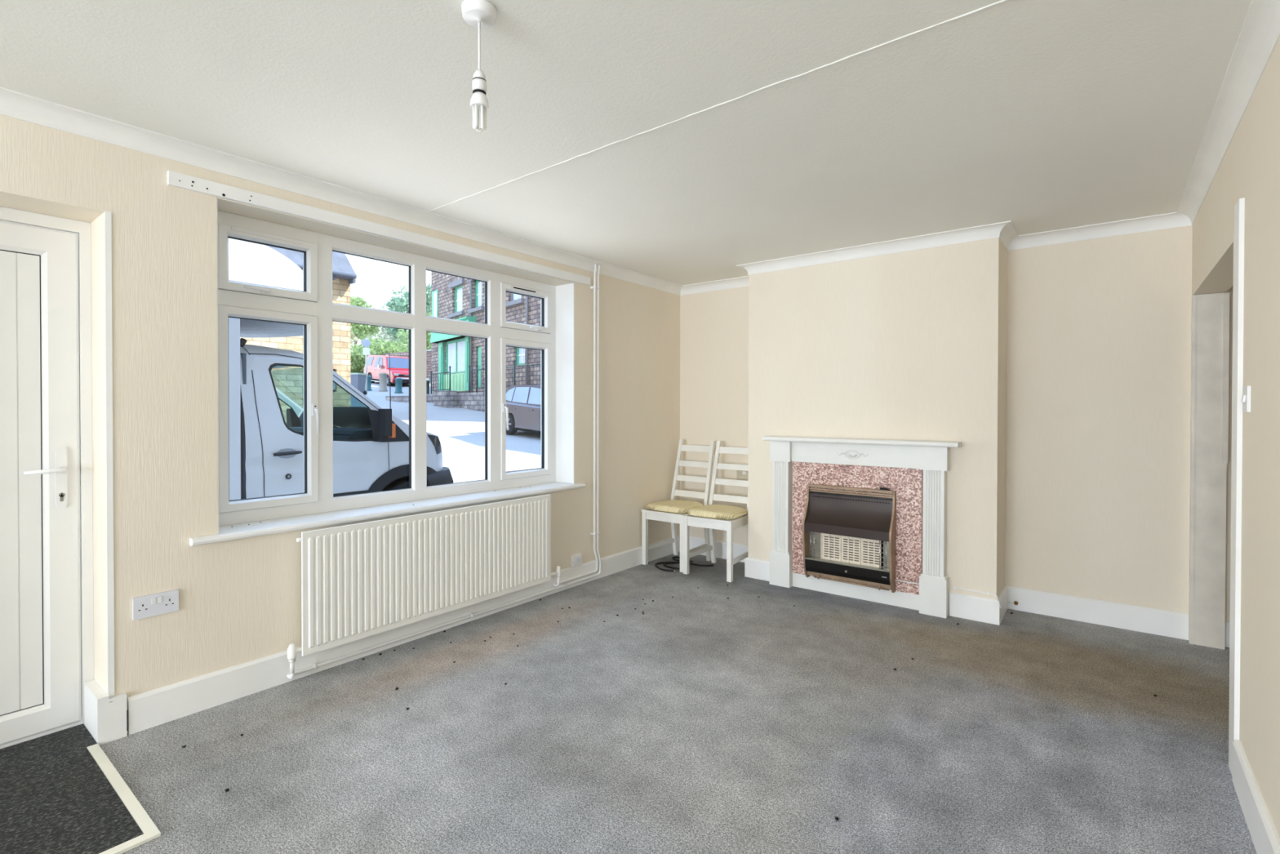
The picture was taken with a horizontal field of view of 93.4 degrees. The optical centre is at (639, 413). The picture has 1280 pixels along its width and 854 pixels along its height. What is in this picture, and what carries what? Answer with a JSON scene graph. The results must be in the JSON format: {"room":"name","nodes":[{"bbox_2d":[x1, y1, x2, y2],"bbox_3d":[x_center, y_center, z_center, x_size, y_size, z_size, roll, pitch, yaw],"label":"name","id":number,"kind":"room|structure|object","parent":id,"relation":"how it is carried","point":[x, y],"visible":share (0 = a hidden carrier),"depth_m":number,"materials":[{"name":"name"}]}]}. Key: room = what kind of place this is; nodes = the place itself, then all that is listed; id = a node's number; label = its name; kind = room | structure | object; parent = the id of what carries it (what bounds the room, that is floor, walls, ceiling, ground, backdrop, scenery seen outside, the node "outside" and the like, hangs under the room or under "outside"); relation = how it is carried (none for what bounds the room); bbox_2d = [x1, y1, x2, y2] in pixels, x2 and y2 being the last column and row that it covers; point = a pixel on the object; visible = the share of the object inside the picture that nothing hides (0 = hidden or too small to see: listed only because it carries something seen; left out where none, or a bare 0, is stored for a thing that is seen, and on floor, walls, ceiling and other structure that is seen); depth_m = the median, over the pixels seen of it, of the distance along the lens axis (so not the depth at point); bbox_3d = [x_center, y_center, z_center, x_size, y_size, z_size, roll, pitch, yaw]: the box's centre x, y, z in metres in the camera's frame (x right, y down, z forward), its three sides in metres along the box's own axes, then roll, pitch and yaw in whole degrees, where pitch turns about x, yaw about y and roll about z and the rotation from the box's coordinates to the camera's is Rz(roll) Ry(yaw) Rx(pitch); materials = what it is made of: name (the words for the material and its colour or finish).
{"room":"living room","nodes":[
{"label":"living room","id":0,"kind":"room"},
{"bbox_2d":[84,680,128,745],"bbox_3d":[-2.100,1.160,2.369,0.224,0.175,0.088,0,1,38],"label":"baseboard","id":1,"kind":"structure","parent":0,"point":[105,717],"depth_m":2.31,"materials":[{"name":"white paint"}]},
{"bbox_2d":[0,114,679,709],"bbox_3d":[-2.968,0.081,1.336,0.300,2.348,10.877,0,1,38],"label":"wall","id":2,"kind":"structure","parent":0,"point":[240,599],"depth_m":2.51,"materials":[{"name":"beige paint"}]},
{"bbox_2d":[0,206,93,748],"bbox_3d":[-2.499,0.242,2.057,0.111,2.014,0.949,0,1,38],"label":"door","id":3,"kind":"structure","parent":2,"relation":"in","point":[46,615],"depth_m":2.33,"materials":[{"name":"white plastic"}]},
{"bbox_2d":[104,210,114,696],"bbox_3d":[-2.027,0.156,2.304,0.004,1.853,0.019,0,1,38],"label":"trim","id":4,"kind":"structure","parent":2,"relation":"attached to","point":[108,220],"depth_m":2.30,"materials":[{"name":"white paint"}]},
{"bbox_2d":[132,589,178,620],"bbox_3d":[-1.939,0.764,2.416,0.012,0.086,0.146,0,1,38],"label":"double socket","id":5,"kind":"object","parent":2,"relation":"attached to","point":[155,604],"visible":1,"depth_m":2.41,"materials":[{"name":"white plastic"}]},
{"bbox_2d":[151,597,155,604],"bbox_3d":[-1.941,0.746,2.406,0.004,0.024,0.013,0,1,38],"label":"switch","id":6,"kind":"object","parent":5,"relation":"attached to","point":[153,599],"depth_m":2.40,"materials":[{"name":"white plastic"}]},
{"bbox_2d":[157,595,161,603],"bbox_3d":[-1.930,0.746,2.420,0.004,0.024,0.013,0,1,38],"label":"switch","id":7,"kind":"object","parent":5,"relation":"attached to","point":[159,597],"depth_m":2.42,"materials":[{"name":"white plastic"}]},
{"bbox_2d":[167,170,591,285],"bbox_3d":[-1.137,-0.962,3.427,0.020,0.055,2.511,0,1,38],"label":"batten","id":8,"kind":"object","parent":2,"relation":"attached to","point":[177,180],"visible":1,"depth_m":3.01,"materials":[{"name":"white paint"}]},
{"bbox_2d":[189,198,585,546],"bbox_3d":[-1.228,-0.195,3.498,0.283,1.467,2.366,0,1,38],"label":"window","id":9,"kind":"structure","parent":2,"relation":"in","point":[313,308],"depth_m":3.33,"materials":[{"name":"white plastic"}]},
{"bbox_2d":[510,284,537,293],"bbox_3d":[-0.797,-0.859,4.158,0.005,0.024,0.250,0,1,38],"label":"vent","id":10,"kind":"object","parent":9,"relation":"attached to","point":[522,289],"depth_m":4.16,"materials":[{"name":"white plastic"}]},
{"bbox_2d":[127,534,679,734],"bbox_3d":[-0.820,1.164,3.861,0.018,0.142,3.830,0,1,38],"label":"baseboard","id":11,"kind":"structure","parent":2,"relation":"attached to","point":[155,707],"depth_m":2.79,"materials":[{"name":"white paint"}]},
{"bbox_2d":[287,493,560,673],"bbox_3d":[-1.091,0.858,3.433,0.108,0.638,1.725,0,1,38],"label":"radiator","id":12,"kind":"object","parent":2,"relation":"attached to","point":[363,580],"visible":1,"depth_m":3.21,"materials":[{"name":"metal"}]},
{"bbox_2d":[296,537,302,542],"bbox_3d":[-1.565,0.579,2.771,0.018,0.018,0.020,0,1,38],"label":"air vent","id":13,"kind":"object","parent":12,"relation":"attached to","point":[298,540],"depth_m":2.77,"materials":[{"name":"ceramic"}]},
{"bbox_2d":[287,264,600,679],"bbox_3d":[-0.943,0.056,3.617,0.066,2.307,2.188,0,1,38],"label":"pipe","id":14,"kind":"object","parent":2,"relation":"attached to","point":[291,676],"visible":0.98,"depth_m":4.06,"materials":[{"name":"white metal"}]},
{"bbox_2d":[312,662,317,669],"bbox_3d":[-1.553,1.205,2.881,0.024,0.028,0.014,0,1,38],"label":"clip","id":15,"kind":"object","parent":14,"relation":"attached to","point":[314,664],"visible":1,"depth_m":2.88,"materials":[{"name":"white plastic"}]},
{"bbox_2d":[553,263,598,586],"bbox_3d":[-0.435,0.036,4.273,0.066,2.277,0.465,0,1,38],"label":"pipe","id":16,"kind":"object","parent":2,"relation":"attached to","point":[557,584],"visible":1,"depth_m":4.43,"materials":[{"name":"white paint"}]},
{"bbox_2d":[570,552,582,566],"bbox_3d":[-0.455,1.046,4.319,0.032,0.079,0.084,0,1,38],"label":"outlet box","id":17,"kind":"object","parent":2,"relation":"attached to","point":[575,559],"visible":1,"depth_m":4.30,"materials":[{"name":"white plastic"}]},
{"bbox_2d":[576,556,580,562],"bbox_3d":[-0.442,1.043,4.312,0.003,0.033,0.035,0,1,38],"label":"socket","id":18,"kind":"object","parent":17,"relation":"attached to","point":[578,558],"depth_m":4.31,"materials":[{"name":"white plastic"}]},
{"bbox_2d":[590,531,599,535],"bbox_3d":[-0.332,0.886,4.469,0.042,0.016,0.064,0,1,38],"label":"clip","id":19,"kind":"object","parent":2,"relation":"attached to","point":[591,533],"visible":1,"depth_m":4.45,"materials":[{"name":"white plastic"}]},
{"bbox_2d":[590,285,599,289],"bbox_3d":[-0.330,-0.929,4.453,0.042,0.016,0.064,0,1,38],"label":"clip","id":20,"kind":"object","parent":2,"relation":"attached to","point":[593,286],"visible":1,"depth_m":4.43,"materials":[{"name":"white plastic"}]},
{"bbox_2d":[0,0,1279,295],"bbox_3d":[-1.512,-1.047,0.200,3.379,0.069,10.477,0,1,38],"label":"trim","id":21,"kind":"structure","parent":2,"relation":"attached to","point":[1260,34],"depth_m":2.84,"materials":[{"name":"paint"}]},
{"bbox_2d":[0,0,1252,285],"bbox_3d":[-1.117,-1.151,-0.107,4.979,0.154,10.877,0,1,38],"label":"ceiling","id":22,"kind":"structure","parent":0,"point":[681,142],"depth_m":2.10,"materials":[{"name":"white paint"}]},
{"bbox_2d":[461,0,497,132],"bbox_3d":[-0.434,-0.929,1.627,0.092,0.326,0.092,0,1,38],"label":"pendant light","id":23,"kind":"object","parent":22,"relation":"hanging from","point":[478,14],"visible":1,"depth_m":1.61,"materials":[{"name":"white plastic"}]},
{"bbox_2d":[0,551,1257,853],"bbox_3d":[-1.220,1.330,-0.134,4.879,0.120,10.677,0,1,38],"label":"floor","id":24,"kind":"structure","parent":0,"point":[702,721],"depth_m":2.31,"materials":[{"name":"grey carpet"}]},
{"bbox_2d":[0,724,143,853],"bbox_3d":[-2.184,1.248,1.661,0.978,0.008,1.136,0,1,38],"label":"doormat","id":25,"kind":"object","parent":24,"relation":"on","point":[55,798],"visible":1,"depth_m":1.94,"materials":[{"name":"black carpet"}]},
{"bbox_2d":[86,743,160,853],"bbox_3d":[-2.078,1.249,1.578,0.778,0.010,1.136,0,1,38],"label":"edging strip","id":26,"kind":"object","parent":24,"relation":"on","point":[150,831],"visible":1,"depth_m":1.91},
{"bbox_2d":[641,439,715,572],"bbox_3d":[0.336,0.727,4.997,0.410,1.000,0.533,0,1,38],"label":"dining chair","id":27,"kind":"object","parent":24,"relation":"on","point":[673,517],"visible":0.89,"depth_m":5.04,"materials":[{"name":"white paint"}]},
{"bbox_2d":[644,499,702,513],"bbox_3d":[0.291,0.752,4.934,0.404,0.051,0.395,0,1,40],"label":"seat cushion","id":28,"kind":"object","parent":27,"relation":"on","point":[677,506],"visible":0.92,"depth_m":4.83,"materials":[{"name":"yellow fabric"}]},
{"bbox_2d":[654,555,713,572],"bbox_3d":[0.326,1.220,4.867,0.438,0.014,0.414,0,1,38],"label":"cable","id":29,"kind":"object","parent":24,"relation":"on","point":[673,557],"visible":0.82,"depth_m":4.87,"materials":[{"name":"black rubber"}]},
{"bbox_2d":[682,440,748,582],"bbox_3d":[0.646,0.729,4.734,0.410,1.000,0.533,0,1,35],"label":"dining chair","id":30,"kind":"object","parent":24,"relation":"on","point":[728,525],"visible":0.79,"depth_m":4.68,"materials":[{"name":"white paint"}]},
{"bbox_2d":[686,504,747,519],"bbox_3d":[0.606,0.755,4.674,0.404,0.051,0.395,0,1,33],"label":"seat cushion","id":31,"kind":"object","parent":30,"relation":"on","point":[713,511],"visible":1,"depth_m":4.57,"materials":[{"name":"beige fabric"}]},
{"bbox_2d":[762,435,961,617],"bbox_3d":[1.421,0.701,4.014,1.265,1.071,0.128,0,1,38],"label":"fireplace surround","id":32,"kind":"object","parent":24,"relation":"on","point":[900,466],"visible":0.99,"depth_m":3.92,"materials":[{"name":"paint"}]},
{"bbox_2d":[802,483,896,592],"bbox_3d":[1.383,0.808,4.016,0.584,0.668,0.110,0,1,38],"label":"fire","id":33,"kind":"object","parent":32,"relation":"attached to","point":[846,536],"visible":1,"depth_m":4.00,"materials":[{"name":"metal"},{"name":"brown and black enamel"},{"name":"clay"}]},
{"bbox_2d":[762,435,961,447],"bbox_3d":[1.421,0.181,4.009,1.265,0.031,0.128,0,1,38],"label":"mantel shelf","id":34,"kind":"object","parent":32,"relation":"attached to","point":[786,440],"depth_m":3.97,"materials":[{"name":"paint"}]},
{"bbox_2d":[895,579,919,584],"bbox_3d":[1.701,1.069,3.829,0.151,0.008,0.008,0,1,38],"label":"gas pipe","id":35,"kind":"object","parent":32,"relation":"attached to","point":[895,580],"visible":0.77,"depth_m":3.83,"materials":[{"name":"white metal"}]},
{"bbox_2d":[680,225,1233,622],"bbox_3d":[2.036,0.064,3.977,4.979,2.348,0.574,0,1,38],"label":"wall","id":36,"kind":"structure","parent":0,"point":[1061,372],"depth_m":3.70,"materials":[{"name":"beige paint"}]},
{"bbox_2d":[679,534,769,581],"bbox_3d":[0.665,1.156,4.909,1.084,0.143,0.392,0,1,38],"label":"baseboard","id":37,"kind":"structure","parent":36,"relation":"attached to","point":[754,568],"depth_m":4.97,"materials":[{"name":"white paint"}]},
{"bbox_2d":[736,470,748,480],"bbox_3d":[0.866,0.505,4.987,0.146,0.086,0.012,0,1,38],"label":"double socket","id":38,"kind":"object","parent":36,"relation":"attached to","point":[740,474],"visible":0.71,"depth_m":5.00,"materials":[{"name":"plastic"}]},
{"bbox_2d":[948,586,1001,608],"bbox_3d":[2.015,1.100,3.629,0.281,0.083,0.014,0,1,38],"label":"gas pipe","id":39,"kind":"object","parent":36,"relation":"attached to","point":[953,587],"visible":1,"depth_m":3.62,"materials":[{"name":"white metal"}]},
{"bbox_2d":[1008,600,1017,604],"bbox_3d":[2.358,1.192,3.811,0.056,0.024,0.017,0,1,38],"label":"gas pipe","id":40,"kind":"object","parent":36,"relation":"attached to","point":[1015,602],"visible":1,"depth_m":3.80,"materials":[{"name":"white metal"}]},
{"bbox_2d":[949,585,1188,639],"bbox_3d":[2.464,1.171,3.516,1.121,0.142,0.392,0,1,38],"label":"baseboard","id":41,"kind":"structure","parent":36,"relation":"attached to","point":[1171,624],"depth_m":3.58,"materials":[{"name":"white paint"}]},
{"bbox_2d":[1188,292,1229,649],"bbox_3d":[3.038,0.302,3.219,0.144,1.886,0.030,0,1,38],"label":"trim","id":42,"kind":"structure","parent":36,"relation":"attached to","point":[1210,352],"depth_m":3.22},
{"bbox_2d":[1188,37,1279,838],"bbox_3d":[-0.188,0.104,-0.944,0.130,2.348,10.677,0,1,38],"label":"wall","id":43,"kind":"structure","parent":0,"point":[1249,169],"depth_m":1.84,"materials":[{"name":"beige paint"}]},
{"bbox_2d":[1228,197,1244,776],"bbox_3d":[2.123,0.262,2.054,0.144,1.985,0.108,0,1,38],"label":"trim","id":44,"kind":"structure","parent":43,"relation":"attached to","point":[1239,207],"depth_m":2.06,"materials":[{"name":"white paint"}]},
{"bbox_2d":[1241,386,1250,412],"bbox_3d":[1.975,-0.048,1.967,0.015,0.084,0.084,0,1,38],"label":"light switch","id":45,"kind":"object","parent":43,"relation":"attached to","point":[1246,399],"visible":1,"depth_m":1.95,"materials":[{"name":"white plastic"}]},
{"bbox_2d":[1232,739,1279,853],"bbox_3d":[-0.681,1.209,-1.449,0.018,0.145,8.860,0,1,38],"label":"baseboard","id":46,"kind":"structure","parent":43,"relation":"attached to","point":[1265,838],"depth_m":1.78,"materials":[{"name":"white paint"}]},
{"bbox_3d":[2.574,0.084,1.724,0.970,2.348,3.077,0,1,38],"label":"wall","id":47,"kind":"structure","parent":0,"visible":0},
{"bbox_2d":[1224,621,1230,647],"bbox_3d":[2.568,1.192,1.801,0.860,0.130,2.977,0,1,38],"label":"baseboard","id":48,"kind":"structure","parent":47,"relation":"attached to","point":[1227,624],"depth_m":3.22,"materials":[{"name":"white paint"}]},
{"label":"outside","id":49,"kind":"structure","parent":0,"visible":0},
{"bbox_2d":[351,381,540,483],"bbox_3d":[-15.819,-2.073,39.488,66.750,6.502,71.100,0,1,38],"label":"ground","id":50,"kind":"structure","parent":49,"point":[460,432],"depth_m":17.02,"materials":[{"name":"concrete"}]},
{"bbox_2d":[240,244,356,423],"bbox_3d":[-19.073,-2.890,10.237,7.870,8.700,25.270,0,1,38],"label":"building","id":51,"kind":"structure","parent":50,"relation":"on","point":[289,380],"depth_m":17.59,"materials":[{"name":"stone"}]},
{"bbox_2d":[228,238,453,500],"bbox_3d":[-5.492,-0.081,5.194,2.525,3.140,8.090,0,1,38],"label":"van","id":52,"kind":"object","parent":50,"relation":"on","point":[371,445],"visible":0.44,"depth_m":6.05,"materials":[{"name":"white metal"}]},
{"bbox_2d":[240,337,247,347],"bbox_3d":[-3.839,-0.688,5.816,0.060,0.093,0.088,0,1,38],"label":"lamp","id":53,"kind":"object","parent":52,"relation":"attached to","point":[242,341],"depth_m":5.80,"materials":[{"name":"black plastic"}]},
{"bbox_2d":[286,408,291,426],"bbox_3d":[-4.660,0.111,8.140,0.235,0.365,0.115,0,1,38],"label":"mirror","id":54,"kind":"object","parent":52,"relation":"attached to","point":[288,415],"depth_m":8.13,"materials":[{"name":"black plastic"}]},
{"bbox_2d":[376,408,395,441],"bbox_3d":[-2.855,0.126,6.743,0.250,0.365,0.115,0,1,38],"label":"mirror","id":55,"kind":"object","parent":52,"relation":"attached to","point":[385,429],"depth_m":6.68,"materials":[{"name":"black plastic"}]},
{"bbox_2d":[350,325,357,347],"bbox_3d":[-24.238,-5.154,48.383,2.994,4.481,2.473,0,1,7],"label":"bush","id":56,"kind":"object","parent":50,"relation":"on","point":[353,336],"visible":0.06,"depth_m":48.59,"materials":[{"name":"green plant"}]},
{"bbox_2d":[351,373,367,395],"bbox_3d":[-14.030,-1.482,29.892,0.640,1.060,0.750,0,1,9],"label":"wheelie bin","id":57,"kind":"object","parent":50,"relation":"on","point":[357,380],"visible":0.55,"depth_m":29.67,"materials":[{"name":"grey plastic"}]},
{"bbox_2d":[350,296,380,349],"bbox_3d":[-27.954,-7.955,60.042,4.244,7.818,4.080,0,1,38],"label":"tree","id":58,"kind":"object","parent":50,"relation":"on","point":[366,330],"visible":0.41,"depth_m":59.63,"materials":[{"name":"green plant"}]},
{"bbox_2d":[361,337,370,394],"bbox_3d":[-14.057,-2.458,30.967,0.398,2.900,0.113,0,1,-24],"label":"street sign","id":59,"kind":"object","parent":50,"relation":"on","point":[366,343],"visible":0.95,"depth_m":30.93,"materials":[{"name":"grey metal"}]},
{"bbox_2d":[364,375,372,391],"bbox_3d":[-14.883,-1.653,32.999,0.375,0.850,0.375,0,1,38],"label":"bollard","id":60,"kind":"object","parent":50,"relation":"on","point":[369,378],"visible":0.59,"depth_m":32.91,"materials":[{"name":"teal metal"}]},
{"bbox_2d":[352,309,400,346],"bbox_3d":[-27.591,-9.610,78.118,21.109,8.802,9.368,0,1,11],"label":"tree","id":61,"kind":"object","parent":50,"relation":"on","point":[383,336],"visible":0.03,"depth_m":77.01,"materials":[{"name":"green plant"}]},
{"bbox_2d":[350,337,408,373],"bbox_3d":[-19.609,-4.212,45.325,7.865,3.244,3.283,0,1,25],"label":"bush","id":62,"kind":"object","parent":50,"relation":"on","point":[357,360],"visible":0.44,"depth_m":44.68,"materials":[{"name":"green plant"}]},
{"bbox_2d":[378,373,387,391],"bbox_3d":[-14.063,-1.719,32.996,0.475,1.050,0.475,0,1,38],"label":"bollard","id":63,"kind":"object","parent":50,"relation":"on","point":[383,376],"visible":0.93,"depth_m":32.83,"materials":[{"name":"grey concrete"}]},
{"bbox_2d":[363,354,408,386],"bbox_3d":[-15.344,-2.705,37.419,2.060,2.217,5.146,0,1,-43],"label":"suv","id":64,"kind":"object","parent":50,"relation":"on","point":[376,363],"visible":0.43,"depth_m":36.59,"materials":[{"name":"paint"}]},
{"bbox_2d":[398,373,408,382],"bbox_3d":[-13.645,-2.083,35.585,1.383,0.469,0.085,0,5,-43],"label":"grille","id":65,"kind":"object","parent":64,"relation":"attached to","point":[405,377],"depth_m":35.40,"materials":[{"name":"silver plastic"}]},
{"bbox_2d":[385,395,408,403],"bbox_3d":[-10.768,-0.497,27.495,1.841,0.630,0.558,0,1,30],"label":"wall","id":66,"kind":"structure","parent":50,"relation":"on","point":[395,398],"depth_m":27.25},
{"bbox_2d":[394,377,403,393],"bbox_3d":[-13.008,-1.500,32.498,0.425,0.850,0.425,0,1,38],"label":"bollard","id":67,"kind":"object","parent":50,"relation":"on","point":[398,381],"visible":0.95,"depth_m":32.35,"materials":[{"name":"teal metal"}]},
{"bbox_2d":[381,283,431,344],"bbox_3d":[-21.995,-8.484,59.583,6.732,9.086,6.056,0,1,38],"label":"tree","id":68,"kind":"object","parent":50,"relation":"on","point":[397,304],"visible":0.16,"depth_m":58.72,"materials":[{"name":"green plant"}]},
{"bbox_2d":[382,350,431,382],"bbox_3d":[-14.014,-2.675,40.678,9.206,3.150,0.493,0,1,28],"label":"wall","id":69,"kind":"structure","parent":50,"relation":"on","point":[428,359],"depth_m":40.55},
{"bbox_2d":[395,311,431,350],"bbox_3d":[-15.065,-5.947,48.421,10.616,6.542,5.402,0,1,26],"label":"tree","id":70,"kind":"object","parent":50,"relation":"on","point":[403,340],"visible":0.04,"depth_m":48.49,"materials":[{"name":"green plant"}]},
{"bbox_2d":[426,377,430,394],"bbox_3d":[-10.852,-1.356,30.678,0.325,0.910,0.325,0,1,38],"label":"bollard","id":71,"kind":"object","parent":50,"relation":"on","point":[428,380],"visible":0.51,"depth_m":30.57,"materials":[{"name":"metal"}]},
{"bbox_2d":[433,390,457,408],"bbox_3d":[-8.370,-0.575,25.897,1.098,0.820,0.518,1,1,43],"label":"wall","id":72,"kind":"structure","parent":50,"relation":"on","point":[445,398],"depth_m":25.58,"materials":[{"name":"grey brick"}]},
{"bbox_2d":[426,391,484,411],"bbox_3d":[-5.814,-0.212,24.180,1.923,1.330,18.201,0,1,-40],"label":"wall","id":73,"kind":"structure","parent":50,"relation":"on","point":[471,401],"depth_m":25.04,"materials":[{"name":"grey brick"}]},
{"bbox_2d":[430,360,540,393],"bbox_3d":[-6.575,-1.507,24.652,0.088,1.250,9.968,0,1,-45],"label":"railing","id":74,"kind":"object","parent":73,"relation":"on","point":[514,366],"visible":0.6,"depth_m":24.77,"materials":[{"name":"metal"}]},
{"bbox_2d":[430,271,540,393],"bbox_3d":[-3.485,-5.539,29.178,9.160,11.300,14.200,0,1,-39],"label":"building","id":75,"kind":"structure","parent":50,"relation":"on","point":[452,297],"depth_m":28.02,"materials":[{"name":"brick"},{"name":"green paint"},{"name":"glass"}]},
{"bbox_2d":[506,384,540,434],"bbox_3d":[-2.327,-0.043,17.485,4.342,1.600,2.040,1,1,44],"label":"hatchback car","id":76,"kind":"object","parent":50,"relation":"on","point":[522,402],"visible":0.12,"depth_m":17.28,"materials":[{"name":"paint"}]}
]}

